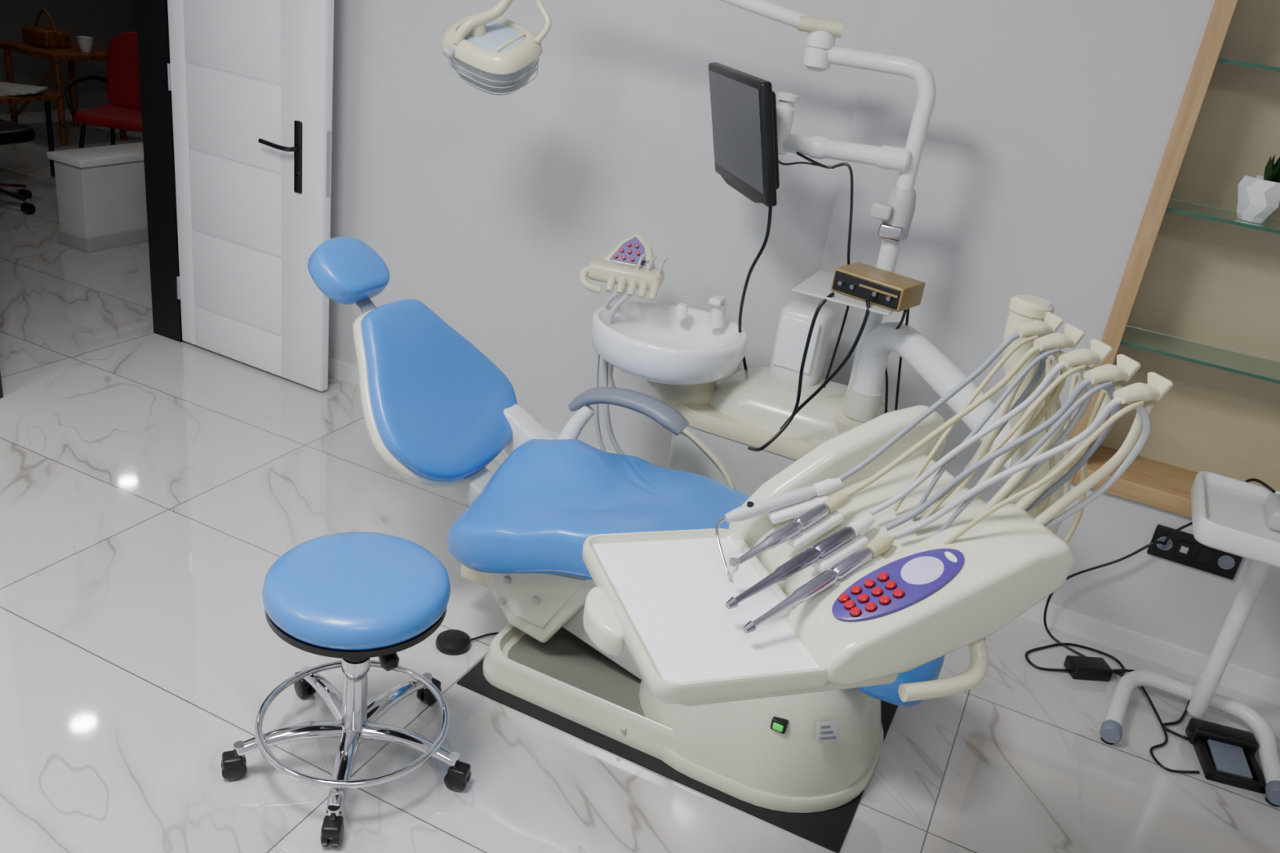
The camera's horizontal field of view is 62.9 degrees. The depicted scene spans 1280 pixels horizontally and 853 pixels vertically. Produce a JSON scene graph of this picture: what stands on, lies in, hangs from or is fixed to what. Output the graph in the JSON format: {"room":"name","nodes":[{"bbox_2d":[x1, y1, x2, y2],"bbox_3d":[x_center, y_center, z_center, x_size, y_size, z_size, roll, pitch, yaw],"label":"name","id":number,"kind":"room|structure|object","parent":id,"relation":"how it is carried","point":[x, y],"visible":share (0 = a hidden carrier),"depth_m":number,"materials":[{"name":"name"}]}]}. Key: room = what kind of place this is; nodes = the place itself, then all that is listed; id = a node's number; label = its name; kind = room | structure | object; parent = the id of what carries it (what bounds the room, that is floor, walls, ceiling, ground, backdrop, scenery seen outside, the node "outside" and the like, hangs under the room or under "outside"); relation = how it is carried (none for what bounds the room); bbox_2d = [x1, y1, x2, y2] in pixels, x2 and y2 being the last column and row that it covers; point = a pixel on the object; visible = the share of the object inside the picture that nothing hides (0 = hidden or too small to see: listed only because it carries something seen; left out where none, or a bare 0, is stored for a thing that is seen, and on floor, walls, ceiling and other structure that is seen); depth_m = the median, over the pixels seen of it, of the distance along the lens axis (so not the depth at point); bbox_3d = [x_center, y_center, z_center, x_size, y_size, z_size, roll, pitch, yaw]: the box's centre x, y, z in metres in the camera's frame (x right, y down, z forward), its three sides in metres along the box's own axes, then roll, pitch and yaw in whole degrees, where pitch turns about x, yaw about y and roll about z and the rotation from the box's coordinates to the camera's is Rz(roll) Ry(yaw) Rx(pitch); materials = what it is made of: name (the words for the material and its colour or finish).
{"room":"dental clinic","nodes":[
{"label":"dental clinic","id":0,"kind":"room"},
{"bbox_2d":[0,0,137,114],"bbox_3d":[-3.621,-2.451,5.155,4.580,2.800,7.200,18,26,20],"label":"wall","id":1,"kind":"structure","parent":0,"point":[102,20],"depth_m":8.42,"materials":[{"name":"grey paint"}]},
{"bbox_2d":[0,108,1279,852],"bbox_3d":[-1.869,-0.151,4.186,9.700,0.100,8.800,18,26,20],"label":"floor","id":2,"kind":"structure","parent":0,"point":[152,485],"depth_m":2.76,"materials":[{"name":"tile"}]},
{"bbox_2d":[0,118,35,214],"bbox_3d":[-3.660,-1.456,5.808,0.553,0.460,0.554,18,26,20],"label":"office chair","id":3,"kind":"object","parent":2,"relation":"on","point":[11,132],"visible":1,"depth_m":5.82,"materials":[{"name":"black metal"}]},
{"bbox_2d":[0,79,62,182],"bbox_3d":[-4.052,-1.853,6.502,0.730,0.510,0.500,18,26,20],"label":"table","id":4,"kind":"object","parent":2,"relation":"on","point":[46,96],"visible":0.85,"depth_m":6.47,"materials":[{"name":"brown wood"}]},
{"bbox_2d":[0,81,48,96],"bbox_3d":[-3.825,-2.042,6.323,0.446,0.040,0.300,10,24,4],"label":"magazine stack","id":5,"kind":"object","parent":4,"relation":"on","point":[6,88],"visible":1,"depth_m":6.27,"materials":[{"name":"grey paper"}]},
{"bbox_2d":[0,93,34,96],"bbox_3d":[-3.873,-2.037,6.332,0.300,0.010,0.220,18,26,20],"label":"magazine","id":6,"kind":"object","parent":5,"relation":"on","point":[1,94],"depth_m":6.21,"materials":[{"name":"grey paper"}]},
{"bbox_2d":[0,91,39,95],"bbox_3d":[-3.841,-2.041,6.326,0.300,0.010,0.220,13,24,10],"label":"magazine","id":7,"kind":"object","parent":5,"relation":"on","point":[2,93],"depth_m":6.22,"materials":[{"name":"grey paper"}]},
{"bbox_2d":[0,89,44,94],"bbox_3d":[-3.808,-2.044,6.321,0.300,0.010,0.220,8,24,-1],"label":"magazine","id":8,"kind":"object","parent":5,"relation":"on","point":[2,91],"depth_m":6.22,"materials":[{"name":"grey paper"}]},
{"bbox_2d":[0,41,126,146],"bbox_3d":[-4.179,-2.434,7.624,0.600,0.620,0.600,18,26,20],"label":"wooden side table","id":9,"kind":"object","parent":2,"relation":"on","point":[73,54],"visible":0.65,"depth_m":7.38,"materials":[{"name":"brown wood"}]},
{"bbox_2d":[21,8,71,48],"bbox_3d":[-4.230,-2.841,7.440,0.260,0.250,0.200,18,26,20],"label":"storage basket","id":10,"kind":"object","parent":9,"relation":"on","point":[46,37],"visible":1,"depth_m":7.40,"materials":[{"name":"brown wicker"}]},
{"bbox_2d":[75,35,93,52],"bbox_3d":[-3.956,-2.727,7.462,0.110,0.100,0.110,18,26,20],"label":"pot","id":11,"kind":"object","parent":9,"relation":"on","point":[85,42],"visible":1,"depth_m":7.43,"materials":[{"name":"white ceramic"}]},
{"bbox_2d":[46,142,148,253],"bbox_3d":[-2.279,-1.607,6.593,0.240,0.475,2.990,18,26,20],"label":"reception counter","id":12,"kind":"object","parent":2,"relation":"on","point":[82,157],"depth_m":5.43,"materials":[{"name":"white plastic"}]},
{"bbox_2d":[53,160,147,238],"bbox_3d":[-2.281,-1.592,6.600,0.200,0.440,2.950,18,26,20],"label":"cabinet","id":13,"kind":"object","parent":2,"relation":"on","point":[96,201],"visible":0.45,"depth_m":5.40,"materials":[{"name":"paint"}]},
{"bbox_2d":[64,31,142,148],"bbox_3d":[-3.099,-1.904,6.410,0.594,0.932,0.581,7,24,-3],"label":"armchair","id":14,"kind":"object","parent":2,"relation":"on","point":[122,80],"visible":0.52,"depth_m":6.46,"materials":[{"name":"fabric"}]},
{"bbox_2d":[221,532,471,846],"bbox_3d":[-0.617,0.531,2.330,0.546,0.507,0.537,18,26,20],"label":"stool","id":15,"kind":"object","parent":2,"relation":"on","point":[355,598],"visible":1,"depth_m":2.23,"materials":[{"name":"blue leather"}]},
{"bbox_2d":[222,750,244,770],"bbox_3d":[-0.896,0.735,2.301,0.044,0.030,0.040,-3,26,-24],"label":"hood","id":16,"kind":"object","parent":15,"relation":"attached to","point":[232,760],"depth_m":2.29,"materials":[{"name":"black plastic"}]},
{"bbox_2d":[294,671,311,688],"bbox_3d":[-0.825,0.623,2.575,0.040,0.030,0.044,-13,32,-39],"label":"hood","id":17,"kind":"object","parent":15,"relation":"attached to","point":[302,683],"depth_m":2.55,"materials":[{"name":"black plastic"}]},
{"bbox_2d":[320,815,343,839],"bbox_3d":[-0.638,0.832,2.170,0.040,0.030,0.044,5,24,-7],"label":"hood","id":18,"kind":"object","parent":15,"relation":"attached to","point":[332,828],"depth_m":2.15,"materials":[{"name":"black plastic"}]},
{"bbox_2d":[262,532,450,650],"bbox_3d":[-0.601,0.339,2.233,0.388,0.077,0.388,18,26,20],"label":"seat cushion","id":19,"kind":"object","parent":15,"relation":"on","point":[345,591],"depth_m":2.15,"materials":[{"name":"blue leather"}]},
{"bbox_2d":[421,676,440,694],"bbox_3d":[-0.525,0.651,2.614,0.040,0.030,0.044,21,27,25],"label":"hood","id":20,"kind":"object","parent":15,"relation":"attached to","point":[424,691],"depth_m":2.60,"materials":[{"name":"black plastic"}]},
{"bbox_2d":[447,761,471,782],"bbox_3d":[-0.409,0.780,2.364,0.044,0.030,0.040,13,24,9],"label":"hood","id":21,"kind":"object","parent":15,"relation":"attached to","point":[459,771],"depth_m":2.35,"materials":[{"name":"black plastic"}]},
{"bbox_2d":[435,629,499,655],"bbox_3d":[-0.457,0.582,2.856,0.200,0.033,0.096,1,25,-16],"label":"switch","id":22,"kind":"object","parent":2,"relation":"on","point":[450,642],"visible":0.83,"depth_m":2.82,"materials":[{"name":"black plastic"}]},
{"bbox_2d":[456,657,897,852],"bbox_3d":[0.124,0.709,2.801,1.030,0.006,0.650,18,26,20],"label":"floor mat","id":23,"kind":"object","parent":2,"relation":"on","point":[828,828],"visible":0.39,"depth_m":2.51,"materials":[{"name":"black rubber"}]},
{"bbox_2d":[307,236,945,813],"bbox_3d":[-0.078,0.164,2.753,1.843,0.961,0.688,18,26,20],"label":"dental chair","id":24,"kind":"object","parent":23,"relation":"on","point":[437,410],"visible":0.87,"depth_m":2.67,"materials":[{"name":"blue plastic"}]},
{"bbox_2d":[769,716,788,733],"bbox_3d":[0.320,0.684,2.401,0.036,0.029,0.021,18,26,20],"label":"switch","id":25,"kind":"object","parent":24,"relation":"attached to","point":[778,725],"depth_m":2.39,"materials":[{"name":"green plastic"}]},
{"bbox_2d":[591,45,935,496],"bbox_3d":[0.317,-0.284,3.080,0.930,1.621,0.582,18,26,20],"label":"dental cuspidor unit","id":26,"kind":"object","parent":2,"relation":"on","point":[744,428],"visible":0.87,"depth_m":3.07,"materials":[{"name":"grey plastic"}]},
{"bbox_2d":[578,232,667,454],"bbox_3d":[-0.008,-0.181,3.326,0.405,0.820,0.224,18,26,20],"label":"holder","id":27,"kind":"object","parent":26,"relation":"attached to","point":[630,264],"visible":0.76,"depth_m":3.20,"materials":[{"name":"beige plastic"}]},
{"bbox_2d":[605,264,617,293],"bbox_3d":[-0.085,-0.452,3.191,0.025,0.078,0.076,12,24,7],"label":"socket","id":28,"kind":"object","parent":27,"relation":"attached to","point":[611,270],"depth_m":3.18,"materials":[{"name":"beige plastic"}]},
{"bbox_2d":[616,266,628,294],"bbox_3d":[-0.052,-0.445,3.186,0.025,0.078,0.076,12,24,7],"label":"socket","id":29,"kind":"object","parent":27,"relation":"attached to","point":[622,272],"depth_m":3.18,"materials":[{"name":"beige plastic"}]},
{"bbox_2d":[603,232,654,268],"bbox_3d":[-0.027,-0.539,3.267,0.183,0.130,0.112,12,24,7],"label":"control panel","id":30,"kind":"object","parent":27,"relation":"attached to","point":[633,251],"depth_m":3.23,"materials":[{"name":"purple plastic"}]},
{"bbox_2d":[626,268,639,297],"bbox_3d":[-0.019,-0.438,3.182,0.025,0.078,0.076,12,24,7],"label":"socket","id":31,"kind":"object","parent":27,"relation":"attached to","point":[633,274],"depth_m":3.17,"materials":[{"name":"beige plastic"}]},
{"bbox_2d":[637,270,649,298],"bbox_3d":[0.013,-0.431,3.178,0.025,0.078,0.076,12,24,7],"label":"socket","id":32,"kind":"object","parent":27,"relation":"attached to","point":[643,276],"depth_m":3.17,"materials":[{"name":"beige plastic"}]},
{"bbox_2d":[648,272,661,301],"bbox_3d":[0.046,-0.425,3.174,0.025,0.078,0.076,12,24,7],"label":"socket","id":33,"kind":"object","parent":27,"relation":"attached to","point":[654,278],"depth_m":3.17,"materials":[{"name":"beige plastic"}]},
{"bbox_2d":[591,302,748,386],"bbox_3d":[0.081,-0.247,3.172,0.467,0.137,0.441,18,26,20],"label":"bowl","id":34,"kind":"object","parent":26,"relation":"on","point":[655,342],"depth_m":3.11,"materials":[{"name":"white ceramic"}]},
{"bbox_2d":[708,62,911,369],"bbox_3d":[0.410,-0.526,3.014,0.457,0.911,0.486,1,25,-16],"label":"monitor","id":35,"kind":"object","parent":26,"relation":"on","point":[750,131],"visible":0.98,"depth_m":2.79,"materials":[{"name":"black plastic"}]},
{"bbox_2d":[791,270,893,315],"bbox_3d":[0.565,-0.358,2.779,0.260,0.008,0.260,18,26,20],"label":"shelf","id":36,"kind":"object","parent":26,"relation":"attached to","point":[819,285],"depth_m":2.70,"materials":[{"name":"grey plastic"}]},
{"bbox_2d":[582,294,1173,706],"bbox_3d":[0.529,0.003,2.133,0.833,0.656,1.684,18,26,20],"label":"dental instrument console","id":37,"kind":"object","parent":26,"relation":"on","point":[863,562],"visible":1,"depth_m":1.74,"materials":[{"name":"white plastic"}]},
{"bbox_2d":[582,528,831,704],"bbox_3d":[0.101,0.304,1.761,0.308,0.042,0.435,-1,26,-20],"label":"tray","id":38,"kind":"object","parent":37,"relation":"on","point":[663,595],"depth_m":1.71,"materials":[{"name":"beige plastic"}]},
{"bbox_2d":[831,262,925,312],"bbox_3d":[0.616,-0.364,2.720,0.200,0.062,0.143,25,29,33],"label":"control box","id":39,"kind":"object","parent":26,"relation":"on","point":[888,290],"visible":1,"depth_m":2.68,"materials":[{"name":"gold metal"}]},
{"bbox_2d":[1063,655,1113,681],"bbox_3d":[1.342,0.724,3.133,0.135,0.040,0.116,18,26,20],"label":"power adapter","id":40,"kind":"object","parent":2,"relation":"on","point":[1082,668],"depth_m":3.11,"materials":[{"name":"black plastic"}]},
{"bbox_2d":[1024,478,1275,773],"bbox_3d":[1.417,0.443,2.905,0.486,0.755,0.542,18,26,20],"label":"power cable","id":41,"kind":"object","parent":2,"relation":"on","point":[1118,672],"visible":0.79,"depth_m":3.12,"materials":[{"name":"black rubber"}]},
{"bbox_2d":[1100,471,1279,807],"bbox_3d":[1.577,0.554,2.737,0.497,0.732,0.417,18,26,20],"label":"stand","id":42,"kind":"object","parent":2,"relation":"on","point":[1228,513],"visible":0.99,"depth_m":2.78,"materials":[{"name":"white plastic"}]},
{"bbox_2d":[1190,471,1279,568],"bbox_3d":[1.620,0.265,2.575,0.475,0.067,0.360,18,26,20],"label":"tray","id":43,"kind":"object","parent":42,"relation":"on","point":[1228,513],"depth_m":2.57,"materials":[{"name":"white plastic"}]},
{"bbox_2d":[1263,493,1279,532],"bbox_3d":[1.638,0.224,2.550,0.190,0.073,0.140,18,26,20],"label":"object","id":44,"kind":"object","parent":42,"relation":"on","point":[1272,504],"visible":1,"depth_m":2.55,"materials":[{"name":"grey plastic"}]},
{"bbox_2d":[1185,718,1266,794],"bbox_3d":[1.593,0.888,2.832,0.170,0.055,0.200,13,24,9],"label":"foot pedal","id":45,"kind":"object","parent":2,"relation":"on","point":[1225,754],"visible":0.99,"depth_m":2.83,"materials":[{"name":"black plastic"}]},
{"bbox_2d":[328,0,1279,679],"bbox_3d":[0.509,-1.017,3.335,5.160,2.800,0.300,18,26,20],"label":"wall","id":46,"kind":"structure","parent":0,"point":[1051,122],"depth_m":3.31,"materials":[{"name":"paint"}]},
{"bbox_2d":[441,0,551,95],"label":"lamp","id":47,"kind":"object","parent":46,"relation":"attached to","point":[492,51],"depth_m":2.83,"materials":[{"name":"white plastic"}]},
{"bbox_2d":[719,0,844,71],"label":"lamp arm","id":48,"kind":"object","parent":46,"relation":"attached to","point":[823,33],"depth_m":2.73,"materials":[{"name":"white plastic"}]},
{"bbox_2d":[328,356,1279,706],"bbox_3d":[0.332,0.281,3.743,5.010,0.075,0.047,18,26,20],"label":"baseboard","id":49,"kind":"structure","parent":46,"relation":"attached to","point":[1251,683],"depth_m":3.25,"materials":[{"name":"white plastic"}]},
{"bbox_2d":[1069,0,1279,517],"bbox_3d":[2.132,-0.548,2.645,1.515,1.950,0.258,18,26,20],"label":"display niche","id":50,"kind":"object","parent":46,"relation":"attached to","point":[1197,303],"visible":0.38,"depth_m":3.04,"materials":[{"name":"beige laminate"}]},
{"bbox_2d":[1120,324,1279,380],"bbox_3d":[2.087,-0.065,2.858,1.464,0.008,0.212,18,26,20],"label":"glass shelf","id":51,"kind":"object","parent":50,"relation":"attached to","point":[1234,358],"depth_m":3.04,"materials":[{"name":"green"}]},
{"bbox_2d":[1167,198,1279,230],"bbox_3d":[2.140,-0.417,2.700,1.464,0.008,0.212,18,26,20],"label":"glass shelf","id":52,"kind":"object","parent":50,"relation":"attached to","point":[1204,208],"depth_m":2.90,"materials":[{"name":"green"}]},
{"bbox_2d":[1219,57,1279,67],"bbox_3d":[2.192,-0.770,2.542,1.464,0.008,0.212,18,26,20],"label":"glass shelf","id":53,"kind":"object","parent":50,"relation":"attached to","point":[1224,62],"depth_m":2.83,"materials":[{"name":"green"}]},
{"bbox_2d":[1236,154,1279,223],"bbox_3d":[1.712,-0.655,2.809,0.180,0.215,0.148,18,26,20],"label":"potted plant","id":54,"kind":"object","parent":50,"relation":"on","point":[1258,196],"visible":1,"depth_m":2.79,"materials":[{"name":"green plant"}]},
{"bbox_2d":[1146,524,1242,579],"bbox_3d":[1.642,0.372,3.094,0.240,0.100,0.018,18,26,20],"label":"power outlet","id":55,"kind":"object","parent":46,"relation":"attached to","point":[1182,548],"visible":0.94,"depth_m":3.09,"materials":[{"name":"black plastic"}]},
{"bbox_2d":[1155,536,1173,550],"bbox_3d":[1.564,0.349,3.119,0.044,0.044,0.003,18,26,20],"label":"socket","id":56,"kind":"object","parent":55,"relation":"attached to","point":[1169,545],"depth_m":3.12,"materials":[{"name":"grey plastic"}]},
{"bbox_2d":[1217,555,1235,569],"bbox_3d":[1.716,0.398,3.061,0.044,0.044,0.003,18,26,20],"label":"socket","id":57,"kind":"object","parent":55,"relation":"attached to","point":[1224,562],"depth_m":3.06,"materials":[{"name":"grey plastic"}]},
{"bbox_3d":[-2.818,-0.938,2.041,0.140,2.800,4.850,18,26,20],"label":"wall","id":58,"kind":"structure","parent":0,"visible":0},
{"bbox_2d":[0,0,183,398],"bbox_3d":[-2.068,-1.209,3.751,0.174,2.110,0.890,18,26,20],"label":"lining","id":59,"kind":"object","parent":58,"relation":"attached to","point":[152,15],"depth_m":4.22,"materials":[{"name":"black wood"}]},
{"bbox_2d":[167,0,333,391],"bbox_3d":[-1.488,-1.171,3.922,0.776,2.038,0.101,19,26,21],"label":"door","id":60,"kind":"structure","parent":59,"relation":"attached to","point":[330,3],"depth_m":3.97,"materials":[{"name":"white paint"}]},
{"bbox_2d":[183,0,280,84],"bbox_3d":[-1.498,-1.462,3.836,0.480,0.317,0.005,19,26,21],"label":"panel","id":61,"kind":"object","parent":60,"relation":"attached to","point":[238,37],"visible":1,"depth_m":3.84,"materials":[{"name":"white paint"}]},
{"bbox_2d":[186,64,281,173],"bbox_3d":[-1.542,-1.168,3.967,0.480,0.317,0.005,19,26,21],"label":"panel","id":62,"kind":"object","parent":60,"relation":"attached to","point":[228,114],"visible":1,"depth_m":3.96,"materials":[{"name":"white paint"}]},
{"bbox_2d":[189,150,281,257],"bbox_3d":[-1.587,-0.875,4.099,0.480,0.317,0.005,19,26,21],"label":"panel","id":63,"kind":"object","parent":60,"relation":"attached to","point":[233,202],"visible":1,"depth_m":4.09,"materials":[{"name":"white paint"}]},
{"bbox_2d":[191,231,281,335],"bbox_3d":[-1.631,-0.581,4.230,0.480,0.317,0.005,19,26,21],"label":"panel","id":64,"kind":"object","parent":60,"relation":"attached to","point":[235,282],"visible":1,"depth_m":4.22,"materials":[{"name":"white paint"}]},
{"bbox_2d":[195,306,282,376],"bbox_3d":[-1.665,-0.352,4.332,0.480,0.172,0.005,19,26,21],"label":"panel","id":65,"kind":"object","parent":60,"relation":"attached to","point":[241,342],"visible":1,"depth_m":4.33,"materials":[{"name":"white paint"}]},
{"bbox_2d":[293,120,302,193],"bbox_3d":[-1.266,-0.997,3.874,0.037,0.265,0.010,19,26,22],"label":"plate","id":66,"kind":"object","parent":60,"relation":"attached to","point":[297,124],"depth_m":3.87,"materials":[{"name":"black metal"}]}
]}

